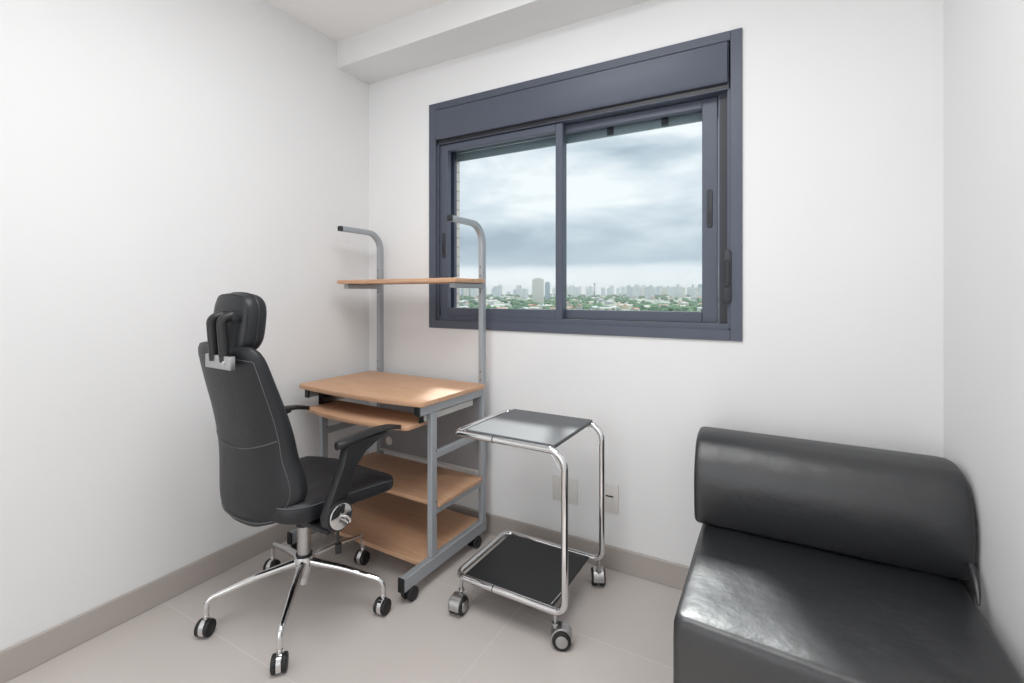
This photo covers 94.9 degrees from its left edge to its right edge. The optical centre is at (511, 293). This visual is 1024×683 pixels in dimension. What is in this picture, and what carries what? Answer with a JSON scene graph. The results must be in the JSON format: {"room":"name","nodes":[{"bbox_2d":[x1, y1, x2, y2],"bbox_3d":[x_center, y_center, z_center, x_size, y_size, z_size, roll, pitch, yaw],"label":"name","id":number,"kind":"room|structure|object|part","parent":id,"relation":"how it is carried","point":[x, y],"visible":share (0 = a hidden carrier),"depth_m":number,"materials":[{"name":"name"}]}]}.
{"room":"home office","nodes":[
{"label":"home office","id":0,"kind":"room"},
{"bbox_2d":[0,0,368,650],"bbox_3d":[-1.791,-0.083,1.012,0.120,2.666,3.825,0,0,29],"label":"wall","id":1,"kind":"structure","parent":0,"point":[160,160],"depth_m":1.72,"materials":[{"name":"paint"}]},
{"bbox_2d":[0,523,296,682],"bbox_3d":[-1.736,1.103,0.975,0.012,0.095,3.813,0,0,29],"label":"baseboard","id":2,"kind":"structure","parent":1,"relation":"attached to","point":[15,660],"depth_m":1.66,"materials":[{"name":"grey tile"}]},
{"bbox_2d":[5,532,681,682],"bbox_3d":[-1.017,1.200,-0.246,2.697,0.100,5.580,0,0,29],"label":"floor","id":3,"kind":"structure","parent":0,"point":[623,628],"depth_m":1.58,"materials":[{"name":"tile"}]},
{"bbox_2d":[194,292,400,674],"bbox_3d":[-0.769,0.572,1.726,0.666,1.156,0.665,0,0,32],"label":"office chair","id":4,"kind":"object","parent":3,"relation":"on","point":[263,478],"visible":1,"depth_m":1.50,"materials":[{"name":"black leather"}]},
{"bbox_3d":[-0.893,0.207,1.437,0.146,0.042,0.018,0,0,32],"label":"headrest plate","id":5,"kind":"part","parent":4,"relation":"part of","materials":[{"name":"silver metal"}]},
{"bbox_3d":[-0.911,1.022,1.652,0.294,0.111,0.030,0,0,-29],"label":"leg","id":6,"kind":"part","parent":4,"relation":"part of","materials":[{"name":"silver metal"}]},
{"bbox_3d":[-0.897,0.461,1.563,0.462,0.604,0.184,0,0,32],"label":"backrest","id":7,"kind":"part","parent":4,"relation":"part of","materials":[{"name":"black leather"}]},
{"bbox_3d":[-0.887,1.022,1.845,0.294,0.111,0.030,0,0,43],"label":"leg","id":8,"kind":"part","parent":4,"relation":"part of","materials":[{"name":"silver metal"}]},
{"bbox_3d":[-0.735,1.022,1.569,0.030,0.111,0.294,0,0,-11],"label":"leg","id":9,"kind":"part","parent":4,"relation":"part of","materials":[{"name":"silver metal"}]},
{"bbox_3d":[-0.751,0.702,1.756,0.482,0.082,0.460,0,0,32],"label":"seat","id":10,"kind":"part","parent":4,"relation":"part of","materials":[{"name":"black leather"}]},
{"bbox_3d":[-0.637,0.814,1.629,0.128,0.137,0.021,0,0,32],"label":"height lever","id":11,"kind":"part","parent":4,"relation":"part of","materials":[{"name":"black plastic"}]},
{"bbox_3d":[-0.696,1.022,1.881,0.030,0.111,0.294,0,0,25],"label":"leg","id":12,"kind":"part","parent":4,"relation":"part of","materials":[{"name":"silver metal"}]},
{"bbox_3d":[-0.529,0.716,1.497,0.015,0.036,0.038,0,0,44],"label":"hinge lever","id":13,"kind":"part","parent":4,"relation":"part of","materials":[{"name":"silver metal"}]},
{"bbox_3d":[-0.602,1.022,1.711,0.294,0.111,0.030,0,0,7],"label":"leg","id":14,"kind":"part","parent":4,"relation":"part of","materials":[{"name":"silver metal"}]},
{"bbox_3d":[-0.522,0.621,1.579,0.034,0.261,0.260,0,0,32],"label":"armrest","id":15,"kind":"part","parent":4,"relation":"part of","materials":[{"name":"black plastic"}]},
{"bbox_2d":[287,215,486,601],"bbox_3d":[-0.566,0.408,2.141,0.751,1.482,0.554,0,0,31],"label":"computer desk","id":16,"kind":"object","parent":3,"relation":"on","point":[410,521],"visible":0.92,"depth_m":2.14,"materials":[{"name":"brown wood"}]},
{"bbox_3d":[-0.838,1.076,2.306,0.029,0.052,0.547,0,0,31],"label":"foot rail","id":17,"kind":"part","parent":16,"relation":"part of","materials":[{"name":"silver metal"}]},
{"bbox_3d":[-0.824,0.453,2.329,0.025,0.038,0.426,0,0,31],"label":"rail","id":18,"kind":"part","parent":16,"relation":"part of","materials":[{"name":"silver metal"}]},
{"bbox_3d":[-0.889,0.761,2.218,0.025,0.578,0.034,0,0,31],"label":"post","id":19,"kind":"part","parent":16,"relation":"part of","materials":[{"name":"silver metal"}]},
{"bbox_3d":[-0.798,0.648,2.373,0.019,0.030,0.324,0,0,31],"label":"rail","id":20,"kind":"part","parent":16,"relation":"part of","materials":[{"name":"silver metal"}]},
{"bbox_2d":[308,393,472,430],"bbox_3d":[-0.562,0.482,2.119,0.642,0.092,0.460,0,0,29],"label":"keyboard tray","id":21,"kind":"object","parent":16,"relation":"on","point":[327,407],"depth_m":1.97,"materials":[{"name":"brown wood"}]},
{"bbox_2d":[335,492,478,564],"bbox_3d":[-0.530,1.057,2.176,0.634,0.018,0.414,0,0,31],"label":"shelf","id":22,"kind":"object","parent":16,"relation":"attached to","point":[393,525],"depth_m":2.12,"materials":[{"name":"brown wood"}]},
{"bbox_2d":[337,278,484,284],"bbox_3d":[-0.497,-0.059,2.244,0.737,0.019,0.238,0,0,31],"label":"shelf","id":23,"kind":"object","parent":16,"relation":"attached to","point":[379,281],"depth_m":2.11,"materials":[{"name":"brown wood"}]},
{"bbox_2d":[357,452,481,506],"bbox_3d":[-0.516,0.854,2.208,0.702,0.018,0.319,0,0,31],"label":"shelf","id":24,"kind":"object","parent":16,"relation":"attached to","point":[409,476],"depth_m":2.15,"materials":[{"name":"brown wood"}]},
{"bbox_3d":[-0.424,0.637,2.356,0.635,0.374,0.012,0,0,31],"label":"panel","id":25,"kind":"part","parent":16,"relation":"part of","materials":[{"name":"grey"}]},
{"bbox_3d":[-0.320,0.761,1.883,0.025,0.578,0.034,0,0,31],"label":"post","id":26,"kind":"part","parent":16,"relation":"part of","materials":[{"name":"silver metal"}]},
{"bbox_3d":[-0.268,1.076,1.970,0.029,0.052,0.547,0,0,31],"label":"foot rail","id":27,"kind":"part","parent":16,"relation":"part of","materials":[{"name":"silver metal"}]},
{"bbox_3d":[-0.255,0.453,1.993,0.025,0.038,0.426,0,0,31],"label":"rail","id":28,"kind":"part","parent":16,"relation":"part of","materials":[{"name":"silver metal"}]},
{"bbox_3d":[-0.229,0.648,2.037,0.019,0.030,0.324,0,0,31],"label":"rail","id":29,"kind":"part","parent":16,"relation":"part of","materials":[{"name":"silver metal"}]},
{"bbox_3d":[-0.229,0.876,2.037,0.019,0.024,0.324,0,0,31],"label":"shelf rail","id":30,"kind":"part","parent":16,"relation":"part of","materials":[{"name":"silver metal"}]},
{"bbox_2d":[448,409,605,651],"bbox_3d":[0.075,0.821,1.779,0.477,0.658,0.489,0,0,30],"label":"trolley","id":31,"kind":"object","parent":3,"relation":"on","point":[531,571],"visible":1,"depth_m":1.72,"materials":[{"name":"silver metal"}]},
{"bbox_3d":[0.073,0.497,1.773,0.354,0.010,0.354,0,0,30],"label":"glass","id":32,"kind":"part","parent":31,"relation":"part of","materials":[{"name":"grey glass"}]},
{"bbox_2d":[673,426,1023,682],"bbox_3d":[0.821,0.808,1.250,0.682,0.684,0.800,0,0,29],"label":"leather sofa","id":33,"kind":"object","parent":3,"relation":"on","point":[813,561],"visible":1,"depth_m":1.22,"materials":[{"name":"black leather"}]},
{"bbox_3d":[0.940,0.606,1.464,0.682,0.279,0.266,0,0,29],"label":"backrest","id":34,"kind":"part","parent":33,"relation":"part of","materials":[{"name":"black leather"}]},
{"bbox_3d":[0.825,0.938,1.248,0.650,0.385,0.800,0,0,29],"label":"seat","id":35,"kind":"part","parent":33,"relation":"part of","materials":[{"name":"black leather"}]},
{"bbox_2d":[264,0,447,41],"bbox_3d":[-0.665,-1.366,0.385,2.457,0.100,3.825,0,0,29],"label":"ceiling","id":36,"kind":"structure","parent":0,"point":[338,20],"depth_m":2.20,"materials":[{"name":"white paint"}]},
{"bbox_2d":[369,0,943,566],"bbox_3d":[0.303,-0.083,2.123,2.697,2.666,0.155,0,0,29],"label":"wall","id":37,"kind":"structure","parent":0,"point":[842,342],"depth_m":1.70,"materials":[{"name":"paint"}]},
{"bbox_2d":[457,153,459,307],"bbox_3d":[-0.473,-0.400,2.622,0.422,1.300,0.026,0,0,29],"label":"trim","id":38,"kind":"structure","parent":37,"relation":"attached to","point":[458,163],"depth_m":2.52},
{"bbox_2d":[337,0,649,83],"bbox_3d":[0.211,-1.249,1.958,2.457,0.133,0.222,0,0,29],"label":"ceiling beam","id":39,"kind":"structure","parent":37,"relation":"attached to","point":[448,30],"depth_m":2.17,"materials":[{"name":"paint"}]},
{"bbox_2d":[553,475,576,504],"bbox_3d":[0.233,0.862,2.069,0.117,0.112,0.007,0,0,29],"label":"blank wall plate","id":40,"kind":"object","parent":37,"relation":"attached to","point":[572,483],"visible":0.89,"depth_m":2.06,"materials":[{"name":"white plastic"}]},
{"bbox_2d":[445,504,688,589],"bbox_3d":[0.263,1.103,2.050,2.457,0.095,0.012,0,0,29],"label":"baseboard","id":41,"kind":"structure","parent":37,"relation":"attached to","point":[650,568],"depth_m":1.96,"materials":[{"name":"grey tile"}]},
{"bbox_2d":[429,28,741,340],"bbox_3d":[0.237,-0.402,2.132,1.460,1.152,0.154,0,0,29],"label":"window","id":42,"kind":"structure","parent":37,"relation":"in","point":[699,79],"depth_m":1.99,"materials":[{"name":"grey metal"}]},
{"bbox_3d":[-0.351,-0.248,2.417,0.021,0.130,0.006,0,0,29],"label":"pull handle","id":43,"kind":"part","parent":42,"relation":"part of","materials":[{"name":"grey"}]},
{"bbox_3d":[-0.067,-0.324,2.276,0.684,0.882,0.030,0,0,29],"label":"sash","id":44,"kind":"part","parent":42,"relation":"part of","materials":[{"name":"clear glass"}]},
{"bbox_2d":[456,111,701,161],"bbox_3d":[0.272,-0.769,2.194,1.340,0.133,0.012,0,0,29],"label":"roller shutter","id":45,"kind":"object","parent":42,"relation":"attached to","point":[550,140],"depth_m":2.17,"materials":[{"name":"grey metal"}]},
{"bbox_3d":[0.509,-0.326,2.000,0.675,0.879,0.030,0,0,29],"label":"sash","id":46,"kind":"part","parent":42,"relation":"part of","materials":[{"name":"clear glass"}]},
{"bbox_3d":[0.772,-0.333,1.835,0.021,0.150,0.006,0,0,29],"label":"pull handle","id":47,"kind":"part","parent":42,"relation":"part of","materials":[{"name":"grey"}]},
{"bbox_2d":[605,483,618,514],"bbox_3d":[0.408,0.857,1.970,0.079,0.122,0.010,0,0,29],"label":"wall outlet","id":48,"kind":"object","parent":37,"relation":"attached to","point":[611,490],"visible":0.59,"depth_m":1.96,"materials":[{"name":"white plastic"}]},
{"bbox_2d":[944,0,1023,681],"bbox_3d":[0.460,-0.083,-0.242,0.120,2.666,3.825,0,0,29],"label":"wall","id":49,"kind":"structure","parent":0,"point":[984,39],"depth_m":1.15,"materials":[{"name":"paint"}]},
{"label":"outside","id":50,"kind":"structure","parent":0,"visible":0},
{"bbox_2d":[471,294,696,321],"bbox_3d":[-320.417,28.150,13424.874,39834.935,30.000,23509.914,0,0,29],"label":"ground","id":51,"kind":"structure","parent":50,"point":[497,303],"depth_m":2088.09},
{"bbox_2d":[463,288,468,295],"bbox_3d":[-285.540,-12.218,2930.300,30.517,77.001,15.462,0,0,31],"label":"apartment tower","id":52,"kind":"structure","parent":51,"relation":"on","point":[465,290],"depth_m":2924.25,"materials":[{"name":"grey concrete"}]},
{"bbox_2d":[472,288,475,297],"bbox_3d":[-219.831,-6.140,2709.717,17.759,70.861,18.522,0,0,5],"label":"apartment tower","id":53,"kind":"structure","parent":51,"relation":"on","point":[473,289],"depth_m":2700.86,"materials":[{"name":"grey concrete"}]},
{"bbox_2d":[493,286,497,296],"bbox_3d":[-96.350,-8.983,2793.570,20.780,74.259,21.293,0,0,21],"label":"apartment tower","id":54,"kind":"structure","parent":51,"relation":"on","point":[495,288],"depth_m":2785.24,"materials":[{"name":"grey concrete"}]},
{"bbox_2d":[516,285,521,294],"bbox_3d":[48.932,-20.134,3316.639,32.496,82.296,20.340,0,0,44],"label":"apartment tower","id":55,"kind":"structure","parent":51,"relation":"on","point":[518,287],"depth_m":3311.59,"materials":[{"name":"grey concrete"}]},
{"bbox_2d":[519,289,522,296],"bbox_3d":[60.989,-4.027,2992.208,17.657,58.931,25.646,0,0,-45],"label":"apartment tower","id":56,"kind":"structure","parent":51,"relation":"on","point":[520,290],"depth_m":2980.11,"materials":[{"name":"grey concrete"}]},
{"bbox_2d":[523,289,527,297],"bbox_3d":[82.264,-2.014,2818.115,20.560,59.652,21.021,0,0,-33],"label":"apartment tower","id":57,"kind":"structure","parent":51,"relation":"on","point":[525,291],"depth_m":2810.51,"materials":[{"name":"grey concrete"}]},
{"bbox_2d":[532,278,543,303],"bbox_3d":[96.809,-8.215,1750.000,43.000,101.185,26.000,0,0,3],"label":"apartment tower","id":58,"kind":"structure","parent":51,"relation":"on","point":[537,283],"depth_m":1737.01,"materials":[{"name":"grey concrete"}]},
{"bbox_2d":[545,282,549,299],"bbox_3d":[173.724,-12.208,2300.000,24.000,94.170,22.000,0,0,6],"label":"apartment tower","id":59,"kind":"structure","parent":51,"relation":"on","point":[547,284],"depth_m":2288.84,"materials":[{"name":"grey concrete"}]},
{"bbox_2d":[568,287,571,294],"bbox_3d":[507.477,-23.610,4116.707,32.519,81.519,19.017,0,0,29],"label":"apartment tower","id":60,"kind":"structure","parent":51,"relation":"on","point":[569,288],"depth_m":4105.27,"materials":[{"name":"grey concrete"}]},
{"bbox_2d":[573,287,576,296],"bbox_3d":[388.026,-7.024,2878.397,18.420,68.028,17.651,0,0,-35],"label":"apartment tower","id":61,"kind":"structure","parent":51,"relation":"on","point":[574,288],"depth_m":2871.20,"materials":[{"name":"grey concrete"}]},
{"bbox_2d":[576,304,582,309],"bbox_3d":[173.599,34.855,1214.083,16.603,16.589,28.651,0,0,13],"label":"house","id":62,"kind":"structure","parent":51,"relation":"on","point":[579,306],"depth_m":1200.84,"materials":[{"name":"grey"}]},
{"bbox_2d":[460,294,701,322],"bbox_3d":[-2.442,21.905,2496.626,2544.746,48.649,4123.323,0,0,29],"label":"canopy","id":63,"kind":"object","parent":51,"relation":"on","point":[516,304],"visible":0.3,"depth_m":1636.56,"materials":[{"name":"green plant"}]},
{"bbox_2d":[601,288,604,295],"bbox_3d":[732.558,-13.803,3777.764,21.592,61.906,21.991,0,0,-43],"label":"apartment tower","id":64,"kind":"structure","parent":51,"relation":"on","point":[602,289],"depth_m":3771.35,"materials":[{"name":"grey concrete"}]},
{"bbox_2d":[599,307,611,309],"bbox_3d":[216.473,36.679,1085.503,29.744,12.942,13.263,0,0,11],"label":"house","id":65,"kind":"structure","parent":51,"relation":"on","point":[600,308],"depth_m":1081.43,"materials":[{"name":"beige"}]},
{"bbox_2d":[610,285,613,294],"bbox_3d":[841.976,-26.921,3965.511,23.802,88.141,21.183,0,0,-42],"label":"apartment tower","id":66,"kind":"structure","parent":51,"relation":"on","point":[611,286],"depth_m":3954.76,"materials":[{"name":"grey concrete"}]},
{"bbox_2d":[621,286,624,295],"bbox_3d":[824.331,-18.978,3495.130,22.291,75.117,23.745,0,0,45],"label":"apartment tower","id":67,"kind":"structure","parent":51,"relation":"on","point":[622,287],"depth_m":3489.21,"materials":[{"name":"grey concrete"}]},
{"bbox_2d":[621,305,628,308],"bbox_3d":[318.704,36.908,1323.753,18.823,12.483,23.480,0,0,24],"label":"house","id":68,"kind":"structure","parent":51,"relation":"on","point":[622,306],"depth_m":1313.73,"materials":[{"name":"beige"}]},
{"bbox_2d":[627,287,632,297],"bbox_3d":[684.252,-5.372,2721.391,31.417,69.006,21.618,0,0,11],"label":"apartment tower","id":69,"kind":"structure","parent":51,"relation":"on","point":[629,289],"depth_m":2710.77,"materials":[{"name":"grey concrete"}]},
{"bbox_2d":[633,287,636,296],"bbox_3d":[746.902,-7.312,2854.440,21.745,69.256,18.238,0,0,4],"label":"apartment tower","id":70,"kind":"structure","parent":51,"relation":"on","point":[634,288],"depth_m":2845.72,"materials":[{"name":"grey concrete"}]},
{"bbox_2d":[634,284,639,296],"bbox_3d":[775.777,-16.321,2920.493,32.971,85.473,16.633,0,0,26],"label":"apartment tower","id":71,"kind":"structure","parent":51,"relation":"on","point":[637,286],"depth_m":2910.36,"materials":[{"name":"grey concrete"}]},
{"bbox_2d":[641,288,644,295],"bbox_3d":[838.931,-7.261,3005.563,25.399,65.034,15.609,0,0,43],"label":"apartment tower","id":72,"kind":"structure","parent":51,"relation":"on","point":[642,289],"depth_m":3000.55,"materials":[{"name":"grey concrete"}]},
{"bbox_2d":[645,287,650,298],"bbox_3d":[753.722,-3.241,2607.007,28.992,67.863,16.812,0,0,39],"label":"apartment tower","id":73,"kind":"structure","parent":51,"relation":"on","point":[647,289],"depth_m":2599.30,"materials":[{"name":"grey concrete"}]},
{"bbox_2d":[663,288,667,294],"bbox_3d":[1189.403,-15.947,3641.241,33.165,66.194,23.715,0,0,31],"label":"apartment tower","id":74,"kind":"structure","parent":51,"relation":"on","point":[665,290],"depth_m":3629.97,"materials":[{"name":"grey concrete"}]},
{"bbox_2d":[669,288,672,296],"bbox_3d":[1052.816,-8.644,3117.894,20.454,64.737,16.453,0,0,6],"label":"apartment tower","id":75,"kind":"structure","parent":51,"relation":"on","point":[670,289],"depth_m":3109.43,"materials":[{"name":"grey concrete"}]},
{"bbox_2d":[674,287,679,296],"bbox_3d":[1059.124,-10.362,3012.795,30.681,71.039,15.436,0,0,30],"label":"apartment tower","id":76,"kind":"structure","parent":51,"relation":"on","point":[676,289],"depth_m":3006.05,"materials":[{"name":"grey concrete"}]},
{"bbox_2d":[681,288,684,296],"bbox_3d":[1070.782,-6.776,2937.935,15.425,65.909,16.931,0,0,-37],"label":"apartment tower","id":77,"kind":"structure","parent":51,"relation":"on","point":[682,289],"depth_m":2932.48,"materials":[{"name":"grey concrete"}]},
{"bbox_2d":[690,289,695,297],"bbox_3d":[1060.835,0.032,2755.425,20.769,57.270,23.897,0,0,-39],"label":"apartment tower","id":78,"kind":"structure","parent":51,"relation":"on","point":[692,291],"depth_m":2750.77,"materials":[{"name":"grey concrete"}]}
]}

